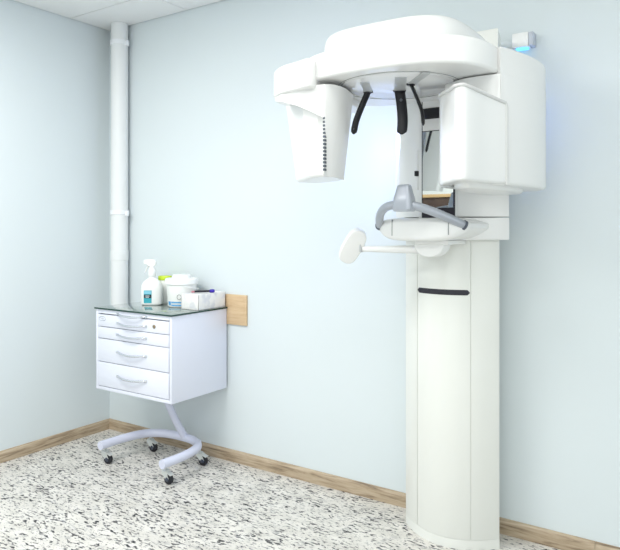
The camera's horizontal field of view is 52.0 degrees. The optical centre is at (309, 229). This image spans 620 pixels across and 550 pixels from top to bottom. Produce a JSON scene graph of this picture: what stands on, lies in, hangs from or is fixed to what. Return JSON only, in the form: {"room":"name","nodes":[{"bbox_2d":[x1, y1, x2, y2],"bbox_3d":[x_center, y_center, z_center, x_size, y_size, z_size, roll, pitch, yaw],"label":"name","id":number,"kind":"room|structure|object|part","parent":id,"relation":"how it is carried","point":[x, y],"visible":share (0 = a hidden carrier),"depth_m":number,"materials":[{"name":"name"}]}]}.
{"room":"radiology room","nodes":[
{"label":"radiology room","id":0,"kind":"room"},
{"bbox_2d":[0,0,109,450],"bbox_3d":[-2.697,-0.033,2.446,0.120,2.760,4.600,0,0,34],"label":"wall","id":1,"kind":"structure","parent":0,"point":[55,68],"depth_m":3.96,"materials":[{"name":"paint"}]},
{"bbox_2d":[0,419,108,462],"bbox_3d":[-2.645,1.314,2.402,0.016,0.066,4.584,0,0,34],"label":"baseboard","id":2,"kind":"structure","parent":1,"relation":"attached to","point":[15,452],"depth_m":3.94,"materials":[{"name":"brown wood"}]},
{"bbox_2d":[14,0,221,30],"bbox_3d":[-0.573,-1.378,1.018,5.200,0.050,4.800,0,0,34],"label":"ceiling","id":3,"kind":"structure","parent":0,"point":[98,13],"depth_m":3.88,"materials":[{"name":"white paint"}]},
{"bbox_2d":[0,429,559,549],"bbox_3d":[-0.573,1.397,1.018,5.240,0.100,4.840,0,0,34],"label":"floor","id":4,"kind":"structure","parent":0,"point":[65,496],"depth_m":3.05,"materials":[{"name":"white stone"}]},
{"bbox_2d":[94,302,227,484],"bbox_3d":[-0.880,0.898,3.688,0.636,0.898,0.485,0,0,34],"label":"cart","id":5,"kind":"object","parent":4,"relation":"on","point":[165,354],"visible":0.98,"depth_m":3.54,"materials":[{"name":"white metal"}]},
{"bbox_3d":[-0.997,0.478,3.515,0.250,0.019,0.037,0,0,34],"label":"handle","id":6,"kind":"part","parent":5,"relation":"part of","materials":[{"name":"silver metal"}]},
{"bbox_3d":[-0.997,0.828,3.515,0.250,0.019,0.037,0,0,34],"label":"handle","id":7,"kind":"part","parent":5,"relation":"part of","materials":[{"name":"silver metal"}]},
{"bbox_3d":[-0.997,0.692,3.515,0.250,0.019,0.037,0,0,34],"label":"handle","id":8,"kind":"part","parent":5,"relation":"part of","materials":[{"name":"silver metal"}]},
{"bbox_3d":[-0.997,0.593,3.515,0.250,0.019,0.037,0,0,34],"label":"handle","id":9,"kind":"part","parent":5,"relation":"part of","materials":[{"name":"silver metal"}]},
{"bbox_3d":[-0.997,0.528,3.515,0.250,0.019,0.037,0,0,34],"label":"handle","id":10,"kind":"part","parent":5,"relation":"part of","materials":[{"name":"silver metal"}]},
{"bbox_2d":[98,312,169,320],"bbox_3d":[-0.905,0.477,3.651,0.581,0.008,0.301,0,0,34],"label":"drawer","id":11,"kind":"object","parent":5,"relation":"attached to","point":[115,315],"depth_m":3.50,"materials":[{"name":"white metal"}]},
{"bbox_3d":[-0.983,0.830,3.535,0.581,0.138,0.024,0,0,34],"label":"drawer","id":12,"kind":"part","parent":5,"relation":"part of","materials":[{"name":"white metal"}]},
{"bbox_3d":[-0.983,0.692,3.535,0.581,0.130,0.024,0,0,34],"label":"drawer","id":13,"kind":"part","parent":5,"relation":"part of","materials":[{"name":"white metal"}]},
{"bbox_3d":[-0.983,0.591,3.535,0.581,0.064,0.024,0,0,34],"label":"drawer","id":14,"kind":"part","parent":5,"relation":"part of","materials":[{"name":"white metal"}]},
{"bbox_3d":[-0.983,0.521,3.535,0.581,0.068,0.024,0,0,34],"label":"drawer","id":15,"kind":"part","parent":5,"relation":"part of","materials":[{"name":"white metal"}]},
{"bbox_2d":[141,259,162,304],"bbox_3d":[-0.951,0.312,3.820,0.128,0.272,0.085,0,0,-5],"label":"spray bottle","id":16,"kind":"object","parent":5,"relation":"on","point":[151,288],"visible":1,"depth_m":3.79,"materials":[{"name":"white plastic"}]},
{"bbox_3d":[-0.869,0.453,3.705,0.632,0.009,0.442,0,0,34],"label":"glass","id":17,"kind":"part","parent":5,"relation":"part of","materials":[{"name":"clear glass"}]},
{"bbox_2d":[158,275,171,303],"bbox_3d":[-0.891,0.364,3.901,0.082,0.168,0.082,0,0,34],"label":"lidded jar","id":18,"kind":"object","parent":5,"relation":"on","point":[160,278],"visible":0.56,"depth_m":3.86,"materials":[{"name":"plastic"}]},
{"bbox_3d":[-0.891,0.293,3.901,0.082,0.025,0.082,0,0,34],"label":"lid","id":19,"kind":"part","parent":18,"relation":"part of","materials":[{"name":"yellow plastic"}]},
{"bbox_3d":[-0.795,1.077,3.715,0.178,0.324,0.044,0,0,-35],"label":"post","id":20,"kind":"part","parent":5,"relation":"part of","materials":[{"name":"white metal"}]},
{"bbox_2d":[165,274,198,307],"bbox_3d":[-0.751,0.355,3.736,0.199,0.188,0.199,0,0,34],"label":"tub","id":21,"kind":"object","parent":5,"relation":"on","point":[178,284],"visible":0.89,"depth_m":3.66,"materials":[{"name":"plastic"}]},
{"bbox_3d":[-0.755,0.289,3.736,0.194,0.056,0.194,0,0,34],"label":"lid","id":22,"kind":"part","parent":21,"relation":"part of","materials":[{"name":"white plastic"}]},
{"bbox_2d":[181,291,224,310],"bbox_3d":[-0.613,0.404,3.655,0.134,0.088,0.223,0,0,34],"label":"carton","id":23,"kind":"object","parent":5,"relation":"on","point":[202,300],"visible":0.86,"depth_m":3.58,"materials":[{"name":"white cardboard"}]},
{"bbox_2d":[191,289,214,292],"bbox_3d":[-0.618,0.354,3.666,0.135,0.020,0.021,0,0,-25],"label":"marker pen","id":24,"kind":"object","parent":23,"relation":"on","point":[210,290],"visible":1,"depth_m":3.66,"materials":[{"name":"plastic"}]},
{"bbox_2d":[274,15,545,549],"bbox_3d":[0.398,0.261,2.551,0.969,2.172,0.914,0,0,34],"label":"machine","id":25,"kind":"object","parent":4,"relation":"on","point":[471,108],"visible":1,"depth_m":2.57,"materials":[{"name":"white plastic"}]},
{"bbox_3d":[0.361,0.079,2.659,0.306,0.036,0.036,0,0,29],"label":"swing arm","id":26,"kind":"part","parent":25,"relation":"part of","materials":[{"name":"white plastic"}]},
{"bbox_3d":[0.458,0.676,2.866,0.009,1.258,0.118,0,0,-17],"label":"flank panel","id":27,"kind":"part","parent":25,"relation":"part of","materials":[{"name":"white plastic"}]},
{"bbox_3d":[0.535,-0.546,2.656,0.137,0.064,0.005,0,0,34],"label":"mirror panel","id":28,"kind":"part","parent":25,"relation":"part of","materials":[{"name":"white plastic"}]},
{"bbox_2d":[380,218,488,240],"bbox_3d":[0.500,-0.002,2.637,0.406,0.091,0.315,0,0,34],"label":"tray","id":29,"kind":"object","parent":25,"relation":"on","point":[400,229],"depth_m":2.51,"materials":[{"name":"white plastic"}]},
{"bbox_2d":[423,131,452,207],"bbox_3d":[0.534,-0.254,2.657,0.136,0.322,0.002,0,0,34],"label":"mirror","id":30,"kind":"object","parent":25,"relation":"attached to","point":[435,196],"depth_m":2.67,"materials":[{"name":"clear glass"}]},
{"bbox_3d":[0.537,-0.317,2.660,0.146,0.532,0.008,0,0,34],"label":"mirror frame","id":31,"kind":"part","parent":25,"relation":"part of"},
{"bbox_2d":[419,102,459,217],"bbox_3d":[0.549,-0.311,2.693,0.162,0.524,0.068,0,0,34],"label":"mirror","id":32,"kind":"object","parent":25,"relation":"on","point":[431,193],"depth_m":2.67,"materials":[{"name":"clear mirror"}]},
{"bbox_3d":[0.547,0.050,2.639,0.145,0.018,0.220,0,0,34],"label":"arm mount","id":33,"kind":"part","parent":25,"relation":"part of","materials":[{"name":"white plastic"}]},
{"bbox_3d":[0.567,0.676,2.727,0.240,1.258,0.043,0,0,34],"label":"panel","id":34,"kind":"part","parent":25,"relation":"part of","materials":[{"name":"white plastic"}]},
{"bbox_2d":[441,185,453,188],"bbox_3d":[0.505,-0.157,2.294,0.036,0.009,0.080,0,0,34],"label":"vent","id":35,"kind":"object","parent":25,"relation":"attached to","point":[442,186],"depth_m":2.27,"materials":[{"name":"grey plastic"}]},
{"bbox_3d":[0.738,0.676,2.676,0.122,1.258,0.009,0,0,-5],"label":"flank panel","id":36,"kind":"part","parent":25,"relation":"part of","materials":[{"name":"white plastic"}]},
{"bbox_2d":[110,0,619,546],"bbox_3d":[0.744,-0.033,2.976,5.240,2.760,0.120,0,0,34],"label":"wall","id":37,"kind":"structure","parent":0,"point":[316,374],"depth_m":3.27,"materials":[{"name":"paint"}]},
{"bbox_2d":[110,21,128,304],"bbox_3d":[-1.249,-0.201,4.173,0.153,2.303,0.126,0,0,34],"label":"drain pipe","id":38,"kind":"object","parent":37,"relation":"attached to","point":[119,43],"visible":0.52,"depth_m":4.12,"materials":[{"name":"white plastic"}]},
{"bbox_2d":[111,251,128,260],"bbox_3d":[-1.250,0.167,4.171,0.113,0.064,0.113,0,0,34],"label":"socket","id":39,"kind":"object","parent":38,"relation":"attached to","point":[115,255],"depth_m":4.12,"materials":[{"name":"white plastic"}]},
{"bbox_2d":[225,294,247,325],"bbox_3d":[-0.434,0.463,3.689,0.178,0.175,0.012,0,0,34],"label":"board","id":40,"kind":"object","parent":37,"relation":"attached to","point":[237,310],"visible":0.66,"depth_m":3.67,"materials":[{"name":"brown wood"}]},
{"bbox_2d":[109,418,619,549],"bbox_3d":[0.706,1.314,2.920,5.000,0.066,0.016,0,0,34],"label":"baseboard","id":41,"kind":"structure","parent":37,"relation":"attached to","point":[550,538],"depth_m":3.26,"materials":[{"name":"brown wood"}]},
{"bbox_2d":[501,31,535,50],"bbox_3d":[0.883,-0.815,2.777,0.193,0.068,0.054,0,0,34],"label":"wall lamp","id":42,"kind":"object","parent":37,"relation":"attached to","point":[523,41],"visible":0.84,"depth_m":2.73,"materials":[{"name":"white plastic"}]}
]}

